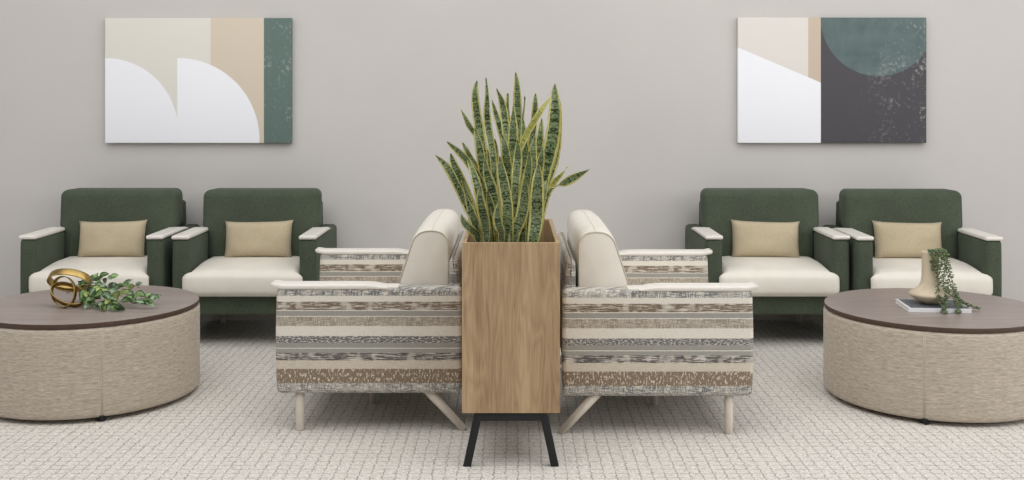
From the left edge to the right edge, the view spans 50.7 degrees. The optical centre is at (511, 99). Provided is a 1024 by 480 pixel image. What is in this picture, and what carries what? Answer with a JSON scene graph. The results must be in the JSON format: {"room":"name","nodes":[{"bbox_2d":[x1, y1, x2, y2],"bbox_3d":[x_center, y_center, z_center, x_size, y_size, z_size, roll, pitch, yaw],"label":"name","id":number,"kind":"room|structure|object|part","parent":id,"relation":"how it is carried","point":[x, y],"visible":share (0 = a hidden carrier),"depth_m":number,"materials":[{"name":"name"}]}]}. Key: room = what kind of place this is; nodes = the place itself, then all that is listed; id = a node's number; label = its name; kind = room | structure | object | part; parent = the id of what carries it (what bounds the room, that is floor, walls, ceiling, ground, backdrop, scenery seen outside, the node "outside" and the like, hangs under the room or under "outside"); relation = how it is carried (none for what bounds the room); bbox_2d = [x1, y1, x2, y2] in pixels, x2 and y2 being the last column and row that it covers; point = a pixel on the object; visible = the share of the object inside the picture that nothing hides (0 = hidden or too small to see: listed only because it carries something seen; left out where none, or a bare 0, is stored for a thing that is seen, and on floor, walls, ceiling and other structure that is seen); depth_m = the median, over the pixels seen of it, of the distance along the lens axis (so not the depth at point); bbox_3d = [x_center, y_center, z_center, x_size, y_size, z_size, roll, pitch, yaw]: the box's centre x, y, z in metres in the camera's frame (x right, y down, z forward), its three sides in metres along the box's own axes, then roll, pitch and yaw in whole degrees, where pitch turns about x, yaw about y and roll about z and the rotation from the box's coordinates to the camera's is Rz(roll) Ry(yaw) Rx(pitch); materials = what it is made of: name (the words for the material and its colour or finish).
{"room":"lobby","nodes":[
{"label":"lobby","id":0,"kind":"room"},
{"bbox_2d":[0,0,1023,301],"bbox_3d":[0.000,0.000,7.420,16.000,3.000,0.120,0,0,0],"label":"wall","id":1,"kind":"structure","parent":0,"point":[647,89],"depth_m":7.36,"materials":[{"name":"grey paint"}]},
{"bbox_2d":[105,18,291,142],"bbox_3d":[-2.127,-0.132,7.340,1.264,0.847,0.040,0,0,0],"label":"print","id":2,"kind":"object","parent":1,"relation":"attached to","point":[168,80],"visible":1,"depth_m":7.32,"materials":[{"name":"paper"}]},
{"bbox_2d":[200,314,822,319],"bbox_3d":[0.000,1.462,7.354,16.000,0.075,0.012,0,0,0],"label":"baseboard","id":3,"kind":"structure","parent":1,"relation":"attached to","point":[202,316],"depth_m":7.35,"materials":[{"name":"black"}]},
{"bbox_2d":[737,18,925,142],"bbox_3d":[2.171,-0.134,7.340,1.278,0.851,0.040,0,0,0],"label":"print","id":4,"kind":"object","parent":1,"relation":"attached to","point":[800,80],"visible":1,"depth_m":7.32,"materials":[{"name":"paper"}]},
{"bbox_2d":[0,320,1023,479],"bbox_3d":[0.000,1.550,2.730,16.000,0.100,9.460,0,0,0],"label":"floor","id":5,"kind":"structure","parent":0,"point":[236,424],"depth_m":4.83,"materials":[{"name":"carpet"}]},
{"bbox_2d":[0,285,199,421],"bbox_3d":[-2.154,1.268,5.510,1.080,0.465,1.080,0,0,0],"label":"table","id":6,"kind":"object","parent":5,"relation":"on","point":[57,363],"visible":0.94,"depth_m":5.07,"materials":[{"name":"beige fabric"}]},
{"bbox_2d":[47,268,91,307],"bbox_3d":[-2.217,0.937,5.407,0.214,0.195,0.117,0,0,0],"label":"knot sculpture","id":7,"kind":"object","parent":6,"relation":"on","point":[63,286],"visible":0.99,"depth_m":5.39,"materials":[{"name":"gold metal"}]},
{"bbox_2d":[67,272,161,310],"bbox_3d":[-2.010,0.955,5.428,0.490,0.156,0.329,0,0,0],"label":"leafy sprig","id":8,"kind":"object","parent":6,"relation":"on","point":[93,292],"visible":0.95,"depth_m":5.38,"materials":[{"name":"green plant"}]},
{"bbox_3d":[-2.020,0.971,5.420,0.471,0.123,0.283,0,0,0],"label":"stem","id":9,"kind":"part","parent":8,"relation":"part of","materials":[{"name":"green plant"}]},
{"bbox_2d":[19,188,199,293],"bbox_3d":[-2.549,1.042,6.914,0.876,0.917,0.858,0,0,0],"label":"armchair","id":10,"kind":"object","parent":5,"relation":"on","point":[44,251],"visible":0.66,"depth_m":6.88,"materials":[{"name":"green fabric"}]},
{"bbox_3d":[-2.934,1.071,6.939,0.104,0.465,0.810,0,0,0],"label":"armrest","id":11,"kind":"part","parent":10,"relation":"part of","materials":[{"name":"green fabric"}]},
{"bbox_2d":[29,256,148,291],"bbox_3d":[-2.549,1.092,6.833,0.725,0.192,0.695,0,0,0],"label":"seat cushion","id":12,"kind":"object","parent":10,"relation":"on","point":[136,269],"depth_m":6.55,"materials":[{"name":"white fabric"}]},
{"bbox_2d":[77,220,146,256],"bbox_3d":[-2.560,0.893,6.913,0.440,0.251,0.151,0,0,-3],"label":"lumbar pillow","id":13,"kind":"object","parent":10,"relation":"on","point":[97,239],"visible":0.99,"depth_m":6.86,"materials":[{"name":"beige fabric"}]},
{"bbox_3d":[-2.549,0.811,7.104,0.762,0.457,0.322,0,0,0],"label":"backrest","id":14,"kind":"part","parent":10,"relation":"part of","materials":[{"name":"green fabric"}]},
{"bbox_3d":[-2.164,1.071,6.939,0.104,0.465,0.810,0,0,0],"label":"armrest","id":15,"kind":"part","parent":10,"relation":"part of","materials":[{"name":"green fabric"}]},
{"bbox_2d":[171,188,336,322],"bbox_3d":[-1.622,1.042,6.904,0.876,0.917,0.858,0,0,0],"label":"armchair","id":16,"kind":"object","parent":5,"relation":"on","point":[223,285],"visible":0.79,"depth_m":6.68,"materials":[{"name":"green fabric"}]},
{"bbox_3d":[-2.007,1.071,6.929,0.104,0.465,0.810,0,0,0],"label":"armrest","id":17,"kind":"part","parent":16,"relation":"part of","materials":[{"name":"green fabric"}]},
{"bbox_3d":[-1.949,1.387,7.236,0.048,0.227,0.135,0,0,0],"label":"leg","id":18,"kind":"part","parent":16,"relation":"part of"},
{"bbox_3d":[-1.622,1.239,6.925,0.668,0.128,0.750,0,0,0],"label":"seat","id":19,"kind":"part","parent":16,"relation":"part of","materials":[{"name":"green fabric"}]},
{"bbox_2d":[182,256,302,296],"bbox_3d":[-1.622,1.092,6.823,0.725,0.192,0.695,0,0,0],"label":"seat cushion","id":20,"kind":"object","parent":16,"relation":"on","point":[205,276],"depth_m":6.50,"materials":[{"name":"white fabric"}]},
{"bbox_2d":[224,220,292,256],"bbox_3d":[-1.620,0.893,6.903,0.442,0.251,0.147,0,0,-2],"label":"lumbar pillow","id":21,"kind":"object","parent":16,"relation":"on","point":[243,239],"visible":0.99,"depth_m":6.85,"materials":[{"name":"beige fabric"}]},
{"bbox_3d":[-1.622,0.811,7.094,0.762,0.457,0.322,0,0,0],"label":"backrest","id":22,"kind":"part","parent":16,"relation":"part of","materials":[{"name":"green fabric"}]},
{"bbox_3d":[-1.237,1.071,6.929,0.104,0.465,0.810,0,0,0],"label":"armrest","id":23,"kind":"part","parent":16,"relation":"part of","materials":[{"name":"green fabric"}]},
{"bbox_2d":[271,209,465,430],"bbox_3d":[-0.649,1.049,5.474,0.883,0.901,1.211,0,0,0],"label":"armchair","id":24,"kind":"object","parent":5,"relation":"on","point":[375,320],"visible":0.94,"depth_m":4.87,"materials":[{"name":"fabric"}]},
{"bbox_3d":[-0.964,1.403,4.912,0.042,0.194,0.042,0,0,0],"label":"leg","id":25,"kind":"part","parent":24,"relation":"part of","materials":[{"name":"beige wood"}]},
{"bbox_3d":[-0.647,1.087,6.027,0.846,0.478,0.100,0,0,0],"label":"armrest","id":26,"kind":"part","parent":24,"relation":"part of","materials":[{"name":"fabric"}]},
{"bbox_3d":[-0.647,1.087,4.922,0.846,0.478,0.100,0,0,0],"label":"armrest","id":27,"kind":"part","parent":24,"relation":"part of","materials":[{"name":"fabric"}]},
{"bbox_3d":[-0.689,1.403,5.345,0.038,0.194,0.038,0,0,0],"label":"leg","id":28,"kind":"part","parent":24,"relation":"part of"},
{"bbox_3d":[-0.437,0.820,5.474,0.294,0.440,1.005,0,0,0],"label":"backrest","id":29,"kind":"part","parent":24,"relation":"part of","materials":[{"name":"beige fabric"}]},
{"bbox_3d":[-0.309,1.395,4.912,0.204,0.210,0.048,0,0,0],"label":"leg","id":30,"kind":"part","parent":24,"relation":"part of","materials":[{"name":"beige wood"}]},
{"bbox_2d":[462,219,559,466],"bbox_3d":[-0.004,1.042,4.855,0.400,0.917,0.890,0,0,0],"label":"planter","id":31,"kind":"object","parent":5,"relation":"on","point":[511,290],"visible":0.98,"depth_m":4.41,"materials":[{"name":"brown wood"}]},
{"bbox_3d":[-0.196,0.931,4.855,0.018,0.696,0.854,0,0,0],"label":"panel","id":32,"kind":"part","parent":31,"relation":"part of","materials":[{"name":"brown wood"}]},
{"bbox_3d":[-0.161,1.393,4.432,0.078,0.213,0.033,0,0,0],"label":"leg","id":33,"kind":"part","parent":31,"relation":"part of","materials":[{"name":"black metal"}]},
{"bbox_3d":[-0.004,0.931,4.419,0.400,0.696,0.018,0,0,0],"label":"panel","id":34,"kind":"part","parent":31,"relation":"part of","materials":[{"name":"brown wood"}]},
{"bbox_3d":[-0.004,1.296,4.855,0.300,0.033,0.878,0,0,0],"label":"frame","id":35,"kind":"part","parent":31,"relation":"part of","materials":[{"name":"black metal"}]},
{"bbox_3d":[-0.004,0.931,5.291,0.400,0.696,0.018,0,0,0],"label":"panel","id":36,"kind":"part","parent":31,"relation":"part of","materials":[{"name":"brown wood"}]},
{"bbox_2d":[435,72,589,241],"bbox_3d":[0.032,0.289,4.753,0.529,0.840,0.670,0,0,33],"label":"snake plant","id":37,"kind":"object","parent":31,"relation":"on","point":[513,190],"visible":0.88,"depth_m":4.59,"materials":[{"name":"green plant"}]},
{"bbox_3d":[0.153,1.393,4.432,0.078,0.213,0.033,0,0,0],"label":"leg","id":38,"kind":"part","parent":31,"relation":"part of","materials":[{"name":"black metal"}]},
{"bbox_3d":[0.187,0.931,4.855,0.018,0.696,0.854,0,0,0],"label":"panel","id":39,"kind":"part","parent":31,"relation":"part of","materials":[{"name":"brown wood"}]},
{"bbox_2d":[557,209,757,434],"bbox_3d":[0.655,1.049,5.425,0.895,0.901,1.211,0,0,0],"label":"armchair","id":40,"kind":"object","parent":5,"relation":"on","point":[634,322],"visible":0.91,"depth_m":4.82,"materials":[{"name":"fabric"}]},
{"bbox_3d":[0.309,1.395,4.862,0.204,0.210,0.048,0,0,0],"label":"leg","id":41,"kind":"part","parent":40,"relation":"part of","materials":[{"name":"beige wood"}]},
{"bbox_3d":[0.449,0.820,5.425,0.294,0.440,1.005,0,0,0],"label":"backrest","id":42,"kind":"part","parent":40,"relation":"part of","materials":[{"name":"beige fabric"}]},
{"bbox_3d":[0.701,1.403,5.314,0.038,0.194,0.038,0,0,0],"label":"leg","id":43,"kind":"part","parent":40,"relation":"part of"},
{"bbox_3d":[0.653,1.087,4.872,0.858,0.478,0.100,0,0,0],"label":"armrest","id":44,"kind":"part","parent":40,"relation":"part of","materials":[{"name":"fabric"}]},
{"bbox_3d":[0.653,1.087,5.977,0.858,0.478,0.100,0,0,0],"label":"armrest","id":45,"kind":"part","parent":40,"relation":"part of","materials":[{"name":"fabric"}]},
{"bbox_3d":[0.976,1.403,4.862,0.042,0.194,0.042,0,0,0],"label":"leg","id":46,"kind":"part","parent":40,"relation":"part of","materials":[{"name":"beige wood"}]},
{"bbox_2d":[685,188,849,322],"bbox_3d":[1.608,1.042,6.904,0.876,0.917,0.858,0,0,0],"label":"armchair","id":47,"kind":"object","parent":5,"relation":"on","point":[801,285],"visible":0.82,"depth_m":6.69,"materials":[{"name":"green fabric"}]},
{"bbox_3d":[1.223,1.071,6.929,0.104,0.465,0.810,0,0,0],"label":"armrest","id":48,"kind":"part","parent":47,"relation":"part of","materials":[{"name":"green fabric"}]},
{"bbox_3d":[1.608,0.811,7.094,0.762,0.457,0.322,0,0,0],"label":"backrest","id":49,"kind":"part","parent":47,"relation":"part of","materials":[{"name":"green fabric"}]},
{"bbox_2d":[731,219,799,257],"bbox_3d":[1.620,0.893,6.902,0.445,0.255,0.148,0,0,3],"label":"lumbar pillow","id":50,"kind":"object","parent":47,"relation":"on","point":[750,239],"visible":0.98,"depth_m":6.85,"materials":[{"name":"beige fabric"}]},
{"bbox_2d":[719,256,839,296],"bbox_3d":[1.608,1.092,6.823,0.725,0.192,0.695,0,0,0],"label":"seat cushion","id":51,"kind":"object","parent":47,"relation":"on","point":[803,276],"depth_m":6.50,"materials":[{"name":"white fabric"}]},
{"bbox_3d":[1.608,1.239,6.925,0.668,0.128,0.750,0,0,0],"label":"seat","id":52,"kind":"part","parent":47,"relation":"part of","materials":[{"name":"green fabric"}]},
{"bbox_3d":[1.935,1.387,7.236,0.048,0.227,0.135,0,0,0],"label":"leg","id":53,"kind":"part","parent":47,"relation":"part of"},
{"bbox_3d":[1.993,1.071,6.929,0.104,0.465,0.810,0,0,0],"label":"armrest","id":54,"kind":"part","parent":47,"relation":"part of","materials":[{"name":"green fabric"}]},
{"bbox_2d":[823,188,1002,296],"bbox_3d":[2.513,1.042,6.854,0.876,0.917,0.858,0,0,1],"label":"armchair","id":55,"kind":"object","parent":5,"relation":"on","point":[975,257],"visible":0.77,"depth_m":6.79,"materials":[{"name":"green fabric"}]},
{"bbox_3d":[2.128,1.071,6.886,0.104,0.465,0.810,0,0,1],"label":"armrest","id":56,"kind":"part","parent":55,"relation":"part of","materials":[{"name":"green fabric"}]},
{"bbox_3d":[2.516,0.811,7.044,0.762,0.457,0.322,0,0,1],"label":"backrest","id":57,"kind":"part","parent":55,"relation":"part of","materials":[{"name":"green fabric"}]},
{"bbox_2d":[872,220,941,258],"bbox_3d":[2.512,0.893,6.853,0.443,0.251,0.144,0,0,3],"label":"lumbar pillow","id":58,"kind":"object","parent":55,"relation":"on","point":[892,240],"visible":0.93,"depth_m":6.80,"materials":[{"name":"beige fabric"}]},
{"bbox_2d":[871,257,992,294],"bbox_3d":[2.511,1.092,6.773,0.725,0.192,0.695,0,0,1],"label":"seat cushion","id":59,"kind":"object","parent":55,"relation":"on","point":[971,274],"depth_m":6.46,"materials":[{"name":"white fabric"}]},
{"bbox_3d":[2.898,1.071,6.872,0.104,0.465,0.810,0,0,1],"label":"armrest","id":60,"kind":"part","parent":55,"relation":"part of","materials":[{"name":"green fabric"}]},
{"bbox_2d":[823,288,1023,424],"bbox_3d":[2.134,1.272,5.467,1.072,0.456,1.072,0,0,0],"label":"table","id":61,"kind":"object","parent":5,"relation":"on","point":[879,355],"visible":0.95,"depth_m":5.03,"materials":[{"name":"beige fabric"}]},
{"bbox_2d":[895,299,971,312],"bbox_3d":[2.110,1.033,5.420,0.300,0.022,0.250,0,0,5],"label":"book","id":62,"kind":"object","parent":61,"relation":"on","point":[910,305],"visible":0.84,"depth_m":5.34,"materials":[{"name":"paper"}]},
{"bbox_2d":[908,250,950,304],"bbox_3d":[2.102,0.892,5.430,0.204,0.260,0.204,0,0,0],"label":"vase","id":63,"kind":"object","parent":62,"relation":"on","point":[924,292],"visible":0.84,"depth_m":5.39,"materials":[{"name":"beige ceramic"}]},
{"bbox_2d":[927,248,980,312],"bbox_3d":[2.190,0.893,5.357,0.234,0.300,0.197,0,0,0],"label":"trailing plant","id":64,"kind":"object","parent":63,"relation":"in","point":[940,251],"visible":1,"depth_m":5.35,"materials":[{"name":"green plant"}]},
{"bbox_3d":[2.113,1.023,5.418,0.282,0.002,0.234,0,0,5],"label":"panel","id":65,"kind":"part","parent":62,"relation":"part of","materials":[{"name":"paper"}]}
]}

